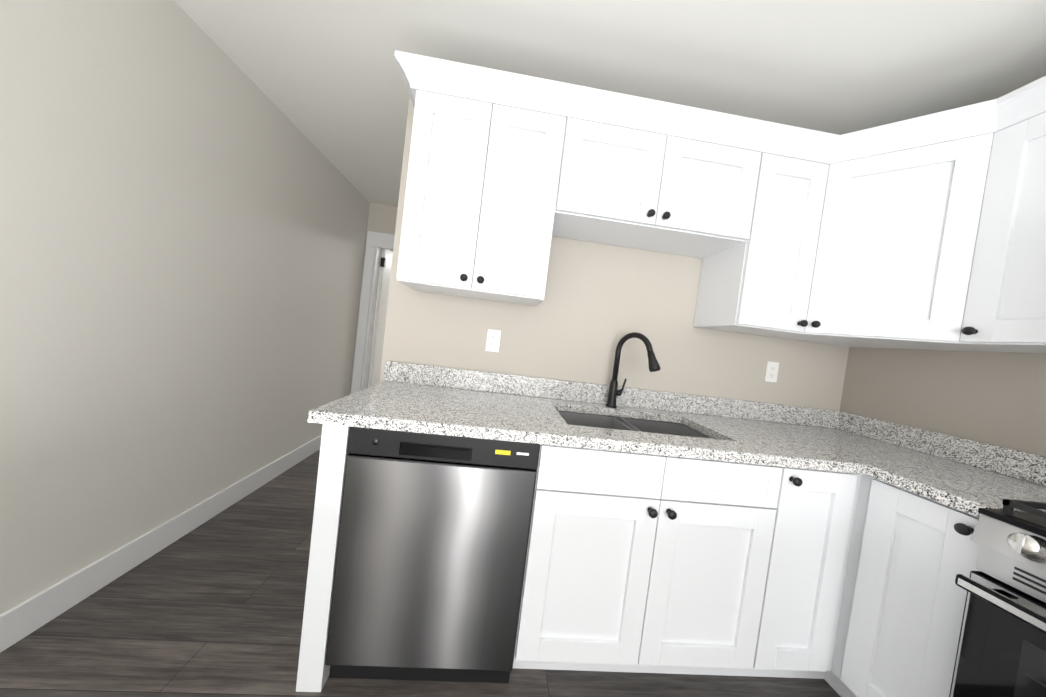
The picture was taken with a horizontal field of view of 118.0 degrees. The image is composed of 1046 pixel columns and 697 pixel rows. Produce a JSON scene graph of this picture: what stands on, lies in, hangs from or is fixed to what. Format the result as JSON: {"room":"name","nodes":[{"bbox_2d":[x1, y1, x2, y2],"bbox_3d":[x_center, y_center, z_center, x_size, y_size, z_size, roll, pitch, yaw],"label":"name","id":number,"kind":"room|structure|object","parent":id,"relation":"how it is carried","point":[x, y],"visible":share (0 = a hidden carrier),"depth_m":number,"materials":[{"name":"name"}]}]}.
{"room":"kitchen","nodes":[
{"label":"kitchen","id":0,"kind":"room"},
{"bbox_2d":[0,0,369,614],"bbox_3d":[-1.523,-0.175,-0.244,0.125,2.420,7.120,7,2,-5],"label":"wall","id":1,"kind":"structure","parent":0,"point":[184,207],"depth_m":1.30,"materials":[{"name":"beige paint"}]},
{"bbox_2d":[0,435,321,652],"bbox_3d":[-1.596,0.970,-0.154,0.012,0.125,6.975,7,2,-5],"label":"baseboard","id":2,"kind":"structure","parent":1,"relation":"attached to","point":[22,620],"depth_m":1.34,"materials":[{"name":"white wood"}]},
{"bbox_2d":[350,203,397,393],"bbox_3d":[-1.353,-0.273,3.399,1.037,2.420,0.120,7,2,-5],"label":"wall","id":3,"kind":"structure","parent":0,"point":[382,218],"depth_m":3.29,"materials":[{"name":"beige paint"}]},
{"bbox_2d":[351,231,394,393],"bbox_3d":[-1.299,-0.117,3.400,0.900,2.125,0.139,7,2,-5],"label":"door frame","id":4,"kind":"structure","parent":3,"relation":"attached to","point":[377,242],"depth_m":3.30,"materials":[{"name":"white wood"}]},
{"bbox_2d":[368,248,392,386],"bbox_3d":[-1.634,-0.124,3.829,0.172,2.006,0.762,7,2,-5],"label":"hall door","id":5,"kind":"structure","parent":3,"relation":"in","point":[381,312],"depth_m":3.50,"materials":[{"name":"white wood"}]},
{"bbox_2d":[0,449,840,696],"bbox_3d":[-0.338,1.206,-0.018,4.670,0.050,7.270,7,2,-5],"label":"floor","id":6,"kind":"structure","parent":0,"point":[213,606],"depth_m":1.16,"materials":[{"name":"wood"}]},
{"bbox_2d":[325,427,539,682],"bbox_3d":[-0.320,0.700,1.329,0.608,0.872,0.625,7,2,-5],"label":"dishwasher","id":7,"kind":"object","parent":6,"relation":"on","point":[432,547],"visible":0.98,"depth_m":1.02,"materials":[{"name":"silver metal"}]},
{"bbox_2d":[644,455,863,686],"bbox_3d":[0.968,0.850,1.443,0.408,0.876,0.627,7,2,-5],"label":"base cabinet","id":8,"kind":"object","parent":6,"relation":"on","point":[842,584],"depth_m":1.12,"materials":[{"name":"white wood"}]},
{"bbox_2d":[832,475,979,696],"bbox_3d":[1.498,0.928,1.012,0.627,0.876,0.269,7,2,-5],"label":"base cabinet","id":9,"kind":"object","parent":6,"relation":"on","point":[900,626],"depth_m":1.00,"materials":[{"name":"white wood"}]},
{"bbox_2d":[307,361,1045,517],"bbox_3d":[0.590,0.297,1.242,2.534,0.140,0.922,7,2,-5],"label":"countertop","id":10,"kind":"structure","parent":9,"relation":"on","point":[968,476],"depth_m":1.25,"materials":[{"name":"stone"}]},
{"bbox_2d":[605,332,660,407],"bbox_3d":[0.546,0.117,1.538,0.072,0.391,0.264,5,2,-38],"label":"faucet","id":11,"kind":"object","parent":10,"relation":"on","point":[614,392],"visible":1,"depth_m":1.59,"materials":[{"name":"black metal"}]},
{"bbox_2d":[558,411,712,438],"bbox_3d":[0.473,0.452,1.389,0.720,0.200,0.420,7,2,-5],"label":"sink","id":12,"kind":"object","parent":10,"relation":"in","point":[623,423],"visible":0.08,"depth_m":1.56,"materials":[{"name":"silver metal"}]},
{"bbox_2d":[949,499,1045,696],"bbox_3d":[1.493,0.779,0.484,0.734,1.205,0.757,7,2,-5],"label":"range","id":13,"kind":"object","parent":6,"relation":"on","point":[1001,649],"visible":1,"depth_m":0.77,"materials":[{"name":"silver metal"}]},
{"bbox_2d":[174,0,1045,206],"bbox_3d":[-0.173,-1.315,1.580,4.670,0.050,10.640,7,2,-5],"label":"ceiling","id":14,"kind":"structure","parent":0,"point":[325,77],"depth_m":1.29,"materials":[{"name":"white paint"}]},
{"bbox_2d":[379,97,848,410],"bbox_3d":[0.573,-0.015,2.657,2.713,2.420,1.920,7,2,-5],"label":"wall","id":15,"kind":"structure","parent":0,"point":[588,312],"depth_m":1.68,"materials":[{"name":"beige paint"}]},
{"bbox_2d":[396,74,573,305],"bbox_3d":[-0.179,-0.636,1.444,0.615,0.781,0.321,7,2,-5],"label":"upper cabinet","id":16,"kind":"object","parent":15,"relation":"attached to","point":[483,193],"depth_m":1.29,"materials":[{"name":"white wood"}]},
{"bbox_2d":[485,329,500,351],"bbox_3d":[-0.154,-0.040,1.631,0.070,0.114,0.007,7,2,-5],"label":"electrical outlet","id":17,"kind":"object","parent":15,"relation":"attached to","point":[493,341],"visible":1,"depth_m":1.63,"materials":[{"name":"white plastic"}]},
{"bbox_2d":[558,106,761,257],"bbox_3d":[0.578,-0.734,1.499,0.870,0.409,0.321,7,2,-5],"label":"upper cabinet","id":18,"kind":"object","parent":15,"relation":"attached to","point":[637,183],"depth_m":1.35,"materials":[{"name":"white wood"}]},
{"bbox_2d":[693,134,829,337],"bbox_3d":[1.180,-0.475,1.530,0.386,0.781,0.376,7,2,-5],"label":"upper cabinet","id":19,"kind":"object","parent":15,"relation":"attached to","point":[758,287],"depth_m":1.40,"materials":[{"name":"white wood"}]},
{"bbox_2d":[765,361,778,382],"bbox_3d":[1.394,0.131,1.759,0.070,0.114,0.007,7,2,-5],"label":"electrical outlet","id":20,"kind":"object","parent":15,"relation":"attached to","point":[771,371],"visible":1,"depth_m":1.76,"materials":[{"name":"white plastic"}]},
{"bbox_2d":[783,95,1021,352],"bbox_3d":[1.590,-0.421,1.404,0.696,0.781,0.695,7,2,-5],"label":"upper cabinet","id":21,"kind":"object","parent":15,"relation":"attached to","point":[926,232],"depth_m":1.24,"materials":[{"name":"white wood"}]},
{"bbox_2d":[840,347,1045,455],"bbox_3d":[2.122,0.286,-0.844,0.150,2.420,5.320,7,2,-5],"label":"wall","id":22,"kind":"structure","parent":0,"point":[996,398],"depth_m":1.36,"materials":[{"name":"beige paint"}]},
{"bbox_2d":[978,90,1045,353],"bbox_3d":[1.778,-0.386,1.025,0.377,0.781,0.367,7,2,-5],"label":"upper cabinet","id":23,"kind":"object","parent":22,"relation":"attached to","point":[1014,318],"depth_m":1.04,"materials":[{"name":"white wood"}]}
]}

